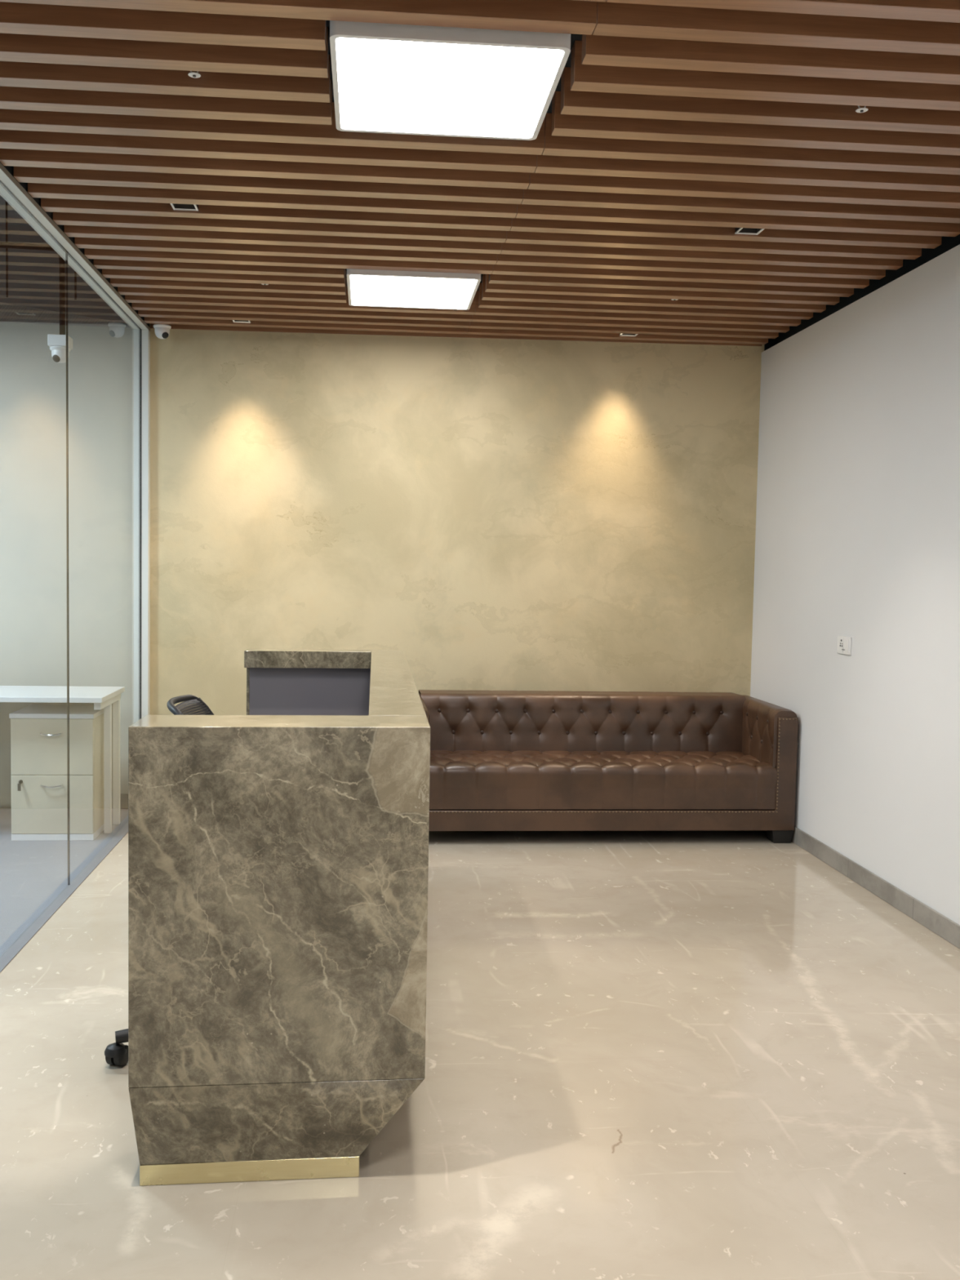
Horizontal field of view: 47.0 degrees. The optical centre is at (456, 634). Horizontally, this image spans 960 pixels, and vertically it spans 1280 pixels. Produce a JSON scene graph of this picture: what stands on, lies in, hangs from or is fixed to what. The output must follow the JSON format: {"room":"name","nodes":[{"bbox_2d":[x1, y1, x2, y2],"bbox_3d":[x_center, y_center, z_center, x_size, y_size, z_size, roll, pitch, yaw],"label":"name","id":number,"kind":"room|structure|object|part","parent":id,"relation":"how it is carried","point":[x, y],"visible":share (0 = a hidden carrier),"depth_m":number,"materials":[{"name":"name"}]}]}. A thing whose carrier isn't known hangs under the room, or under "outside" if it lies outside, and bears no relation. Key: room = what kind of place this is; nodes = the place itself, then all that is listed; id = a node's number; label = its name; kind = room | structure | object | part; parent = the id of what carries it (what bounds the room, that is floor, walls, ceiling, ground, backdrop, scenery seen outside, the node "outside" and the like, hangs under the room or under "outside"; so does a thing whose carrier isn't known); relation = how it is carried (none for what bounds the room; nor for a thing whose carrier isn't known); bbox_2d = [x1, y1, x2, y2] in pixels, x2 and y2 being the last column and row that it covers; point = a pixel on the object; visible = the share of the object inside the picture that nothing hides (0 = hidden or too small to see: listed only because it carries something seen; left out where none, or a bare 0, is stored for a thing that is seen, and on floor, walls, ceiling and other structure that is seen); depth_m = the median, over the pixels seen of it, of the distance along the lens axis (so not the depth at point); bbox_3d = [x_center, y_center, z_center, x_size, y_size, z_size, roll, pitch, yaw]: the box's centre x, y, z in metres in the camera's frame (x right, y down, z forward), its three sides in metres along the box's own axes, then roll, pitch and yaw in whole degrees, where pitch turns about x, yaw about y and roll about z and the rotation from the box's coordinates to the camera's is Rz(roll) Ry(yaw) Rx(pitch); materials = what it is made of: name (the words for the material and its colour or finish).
{"room":"lobby","nodes":[
{"label":"lobby","id":0,"kind":"room"},
{"bbox_2d":[0,195,29,225],"bbox_3d":[-3.355,-2.089,1.540,3.910,0.100,9.650,1,3,-5],"label":"ceiling","id":1,"kind":"structure","parent":0,"point":[14,218],"depth_m":6.03,"materials":[{"name":"brown wood"}]},
{"bbox_2d":[0,200,76,334],"bbox_3d":[-2.065,-1.847,5.357,0.425,0.783,0.039,1,3,-5],"label":"conduit pipe","id":2,"kind":"object","parent":1,"relation":"hanging from","point":[6,245],"visible":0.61,"depth_m":5.36,"materials":[{"name":"grey metal"}]},
{"bbox_3d":[-2.181,-1.941,5.356,0.009,0.600,0.009,2,4,18],"label":"hanger rod","id":3,"kind":"part","parent":2,"relation":"part of","materials":[{"name":"grey metal"}]},
{"bbox_3d":[-1.857,-1.937,5.383,0.009,0.600,0.009,2,4,18],"label":"hanger rod","id":4,"kind":"part","parent":2,"relation":"part of","materials":[{"name":"grey metal"}]},
{"bbox_2d":[47,333,72,363],"bbox_3d":[-1.933,-1.391,5.389,0.098,0.129,0.098,1,3,-5],"label":"dome camera","id":5,"kind":"object","parent":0,"point":[57,343],"visible":0.87,"depth_m":5.35,"materials":[{"name":"white plastic"}]},
{"bbox_3d":[-1.933,-1.392,5.389,0.098,0.016,0.098,1,3,-5],"label":"plate","id":6,"kind":"part","parent":5,"relation":"part of","materials":[{"name":"white plastic"}]},
{"bbox_2d":[0,224,132,793],"bbox_3d":[-3.764,-0.672,6.303,3.899,3.300,0.274,1,3,-5],"label":"wall","id":7,"kind":"structure","parent":0,"point":[33,545],"depth_m":6.29,"materials":[{"name":"paint"}]},
{"bbox_2d":[0,793,128,808],"bbox_3d":[-3.784,0.939,6.301,3.900,0.085,0.012,1,3,-3],"label":"baseboard","id":8,"kind":"structure","parent":7,"relation":"attached to","point":[123,797],"depth_m":6.40,"materials":[{"name":"grey paint"}]},
{"bbox_2d":[0,161,150,973],"bbox_3d":[-1.431,-0.110,1.675,0.094,2.800,9.374,1,3,-5],"label":"frame","id":9,"kind":"structure","parent":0,"point":[15,193],"depth_m":6.21,"materials":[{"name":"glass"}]},
{"bbox_3d":[-1.803,-0.356,6.314,0.090,2.728,0.052,1,3,-5],"label":"post","id":10,"kind":"part","parent":9,"relation":"part of","materials":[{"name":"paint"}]},
{"bbox_2d":[149,323,764,715],"bbox_3d":[0.033,-0.402,6.580,3.720,2.860,0.364,1,3,-5],"label":"wall","id":11,"kind":"structure","parent":0,"point":[495,514],"depth_m":6.42,"materials":[{"name":"beige paint"}]},
{"bbox_2d":[0,808,959,1279],"bbox_3d":[-1.523,1.330,1.867,7.700,0.100,9.600,1,3,-5],"label":"floor","id":12,"kind":"structure","parent":0,"point":[650,1055],"depth_m":3.01,"materials":[{"name":"stone"}]},
{"bbox_2d":[8,705,103,840],"bbox_3d":[-2.070,0.715,5.782,0.417,0.651,0.392,1,3,-5],"label":"drawer pedestal","id":13,"kind":"object","parent":12,"relation":"on","point":[38,733],"visible":0.94,"depth_m":5.62,"materials":[{"name":"beige laminate"}]},
{"bbox_3d":[-2.052,0.503,5.589,0.112,0.014,0.030,1,3,-5],"label":"handle","id":14,"kind":"part","parent":13,"relation":"part of","materials":[{"name":"silver metal"}]},
{"bbox_3d":[-2.057,0.767,5.604,0.112,0.014,0.030,1,3,-5],"label":"handle","id":15,"kind":"part","parent":13,"relation":"part of","materials":[{"name":"silver metal"}]},
{"bbox_3d":[-2.055,0.568,5.616,0.407,0.286,0.018,1,3,-5],"label":"drawer","id":16,"kind":"part","parent":13,"relation":"part of","materials":[{"name":"beige laminate"}]},
{"bbox_3d":[-2.060,0.864,5.634,0.407,0.300,0.018,1,3,-5],"label":"drawer","id":17,"kind":"part","parent":13,"relation":"part of","materials":[{"name":"beige laminate"}]},
{"bbox_2d":[0,685,124,833],"bbox_3d":[-2.496,0.662,5.729,1.408,0.748,0.520,1,3,-5],"label":"table","id":18,"kind":"object","parent":12,"relation":"on","point":[12,698],"visible":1,"depth_m":5.88,"materials":[{"name":"white laminate"}]},
{"bbox_3d":[-2.506,0.611,5.941,1.290,0.616,0.020,1,3,-5],"label":"modesty panel","id":19,"kind":"part","parent":18,"relation":"part of","materials":[{"name":"white wood"}]},
{"bbox_3d":[-1.825,0.343,5.783,0.034,0.040,0.460,1,3,-5],"label":"leg rail","id":20,"kind":"part","parent":18,"relation":"part of","materials":[{"name":"white wood"}]},
{"bbox_3d":[-1.831,0.703,5.801,0.034,0.680,0.034,1,3,-5],"label":"leg","id":21,"kind":"part","parent":18,"relation":"part of","materials":[{"name":"white wood"}]},
{"bbox_3d":[-1.847,0.691,6.000,0.034,0.680,0.034,1,3,-5],"label":"leg","id":22,"kind":"part","parent":18,"relation":"part of","materials":[{"name":"white wood"}]},
{"bbox_2d":[104,694,213,1066],"bbox_3d":[-0.637,0.701,3.172,0.702,1.034,0.624,1,3,-5],"label":"office chair","id":23,"kind":"object","parent":12,"relation":"on","point":[116,1053],"visible":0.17,"depth_m":3.11,"materials":[{"name":"black plastic"}]},
{"bbox_3d":[-0.812,1.117,3.154,0.312,0.068,0.052,0,4,-18],"label":"leg","id":24,"kind":"part","parent":23,"relation":"part of","materials":[{"name":"black plastic"}]},
{"bbox_3d":[-0.727,0.424,3.162,0.192,0.484,0.408,1,3,-5],"label":"frame","id":25,"kind":"part","parent":23,"relation":"part of","materials":[{"name":"black plastic"}]},
{"bbox_2d":[128,648,430,1186],"bbox_3d":[-0.486,0.662,3.675,0.683,1.057,2.391,1,3,-5],"label":"reception desk","id":26,"kind":"object","parent":12,"relation":"on","point":[278,851],"visible":1,"depth_m":2.50,"materials":[{"name":"brown stone"}]},
{"bbox_3d":[-0.645,0.604,4.818,0.534,0.935,0.060,1,3,-6],"label":"panel","id":27,"kind":"part","parent":26,"relation":"part of","materials":[{"name":"brown stone"}]},
{"bbox_3d":[-0.405,0.606,2.587,0.668,0.815,0.218,1,3,-5],"label":"panel","id":28,"kind":"part","parent":26,"relation":"part of","materials":[{"name":"brown stone"}]},
{"bbox_3d":[-0.263,0.634,3.799,0.220,1.008,2.178,1,3,-5],"label":"panel","id":29,"kind":"part","parent":26,"relation":"part of","materials":[{"name":"brown stone"}]},
{"bbox_2d":[418,689,798,843],"bbox_3d":[0.725,0.706,6.129,2.075,0.724,0.803,1,3,-5],"label":"sofa","id":30,"kind":"object","parent":12,"relation":"on","point":[500,760],"visible":0.9,"depth_m":5.82,"materials":[{"name":"brown leather"}]},
{"bbox_3d":[-0.234,0.511,5.999,0.137,0.326,0.686,1,3,-5],"label":"arm","id":31,"kind":"part","parent":30,"relation":"part of","materials":[{"name":"brown leather"}]},
{"bbox_3d":[0.711,0.500,6.353,1.851,0.339,0.330,1,3,-5],"label":"backrest","id":32,"kind":"part","parent":30,"relation":"part of","materials":[{"name":"brown leather"}]},
{"bbox_3d":[0.743,0.777,5.995,1.847,0.234,0.522,1,3,-5],"label":"seat","id":33,"kind":"part","parent":30,"relation":"part of","materials":[{"name":"brown leather"}]},
{"bbox_3d":[0.758,0.676,5.728,2.062,0.499,0.003,1,3,-5],"label":"nailhead trim","id":34,"kind":"part","parent":30,"relation":"part of","materials":[{"name":"brown leather"}]},
{"bbox_3d":[1.698,0.535,6.155,0.134,0.326,0.686,1,3,-5],"label":"arm","id":35,"kind":"part","parent":30,"relation":"part of","materials":[{"name":"brown leather"}]},
{"bbox_2d":[0,0,959,346],"bbox_3d":[0.450,-1.552,1.878,3.739,0.220,9.650,1,3,-5],"label":"ceiling","id":36,"kind":"structure","parent":0,"point":[668,128],"depth_m":3.68,"materials":[{"name":"brown wood"}]},
{"bbox_2d":[153,324,171,339],"bbox_3d":[-1.647,-1.693,6.183,0.098,0.074,0.098,1,3,-5],"label":"dome camera","id":37,"kind":"object","parent":36,"relation":"attached to","point":[162,331],"visible":1,"depth_m":6.15,"materials":[{"name":"white plastic"}]},
{"bbox_3d":[-1.647,-1.722,6.181,0.098,0.016,0.098,1,3,-5],"label":"plate","id":38,"kind":"part","parent":37,"relation":"part of","materials":[{"name":"white plastic"}]},
{"bbox_2d":[170,203,198,210],"bbox_3d":[-1.022,-1.658,4.141,0.093,0.102,0.093,1,3,-5],"label":"spotlight","id":39,"kind":"object","parent":36,"relation":"attached to","point":[175,206],"visible":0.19,"depth_m":4.18,"materials":[{"name":"white metal"}]},
{"bbox_2d":[187,71,200,78],"bbox_3d":[-0.721,-1.588,3.040,0.035,0.103,0.035,1,3,-5],"label":"sprinkler","id":40,"kind":"object","parent":36,"relation":"attached to","point":[192,74],"visible":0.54,"depth_m":3.04,"materials":[{"name":"white metal"}]},
{"bbox_2d":[232,320,250,323],"bbox_3d":[-1.181,-1.773,6.055,0.093,0.102,0.093,1,3,-5],"label":"spotlight","id":41,"kind":"object","parent":36,"relation":"attached to","point":[233,321],"visible":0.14,"depth_m":6.10,"materials":[{"name":"white metal"}]},
{"bbox_2d":[346,268,480,310],"bbox_3d":[-0.213,-1.695,5.265,0.606,0.132,0.606,1,3,-5],"label":"ceiling light","id":42,"kind":"object","parent":36,"relation":"attached to","point":[366,287],"visible":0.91,"depth_m":5.21,"materials":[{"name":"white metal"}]},
{"bbox_2d":[329,20,570,140],"bbox_3d":[-0.035,-1.563,3.049,0.606,0.132,0.606,1,3,-5],"label":"ceiling light","id":43,"kind":"object","parent":36,"relation":"attached to","point":[389,78],"visible":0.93,"depth_m":2.97,"materials":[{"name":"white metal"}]},
{"bbox_2d":[619,333,638,336],"bbox_3d":[0.976,-1.746,6.230,0.093,0.102,0.093,1,3,-5],"label":"spotlight","id":44,"kind":"object","parent":36,"relation":"attached to","point":[620,334],"visible":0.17,"depth_m":6.27,"materials":[{"name":"white metal"}]},
{"bbox_2d":[734,227,764,235],"bbox_3d":[1.149,-1.631,4.317,0.093,0.102,0.093,1,3,-5],"label":"spotlight","id":45,"kind":"object","parent":36,"relation":"attached to","point":[738,230],"visible":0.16,"depth_m":4.36,"materials":[{"name":"white metal"}]},
{"bbox_2d":[855,105,868,112],"bbox_3d":[1.173,-1.565,3.193,0.035,0.103,0.035,1,3,-5],"label":"sprinkler","id":46,"kind":"object","parent":36,"relation":"attached to","point":[860,109],"visible":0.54,"depth_m":3.19,"materials":[{"name":"white metal"}]},
{"bbox_2d":[750,244,959,924],"bbox_3d":[2.217,-0.019,1.931,0.169,2.715,9.290,1,3,-5],"label":"wall","id":47,"kind":"structure","parent":0,"point":[857,535],"depth_m":5.02,"materials":[{"name":"white paint"}]},
{"bbox_2d":[836,635,851,655],"bbox_3d":[1.854,0.050,5.289,0.014,0.086,0.142,1,3,-5],"label":"wall socket","id":48,"kind":"object","parent":47,"relation":"attached to","point":[844,643],"visible":1,"depth_m":5.27,"materials":[{"name":"white plastic"}]},
{"bbox_2d":[844,639,848,652],"bbox_3d":[1.852,0.052,5.251,0.003,0.062,0.044,1,3,-5],"label":"rocker switch","id":49,"kind":"object","parent":48,"relation":"attached to","point":[846,641],"depth_m":5.24,"materials":[{"name":"white plastic"}]},
{"bbox_2d":[764,234,959,351],"bbox_3d":[2.248,-1.448,1.863,0.153,0.144,9.320,1,3,-5],"label":"trim","id":50,"kind":"structure","parent":47,"relation":"attached to","point":[948,243],"depth_m":5.24,"materials":[{"name":"black"}]},
{"bbox_2d":[791,826,959,948],"bbox_3d":[2.112,1.292,2.001,0.012,0.086,9.290,1,3,-5],"label":"baseboard","id":51,"kind":"structure","parent":47,"relation":"attached to","point":[948,930],"depth_m":4.85,"materials":[{"name":"stone"}]}
]}

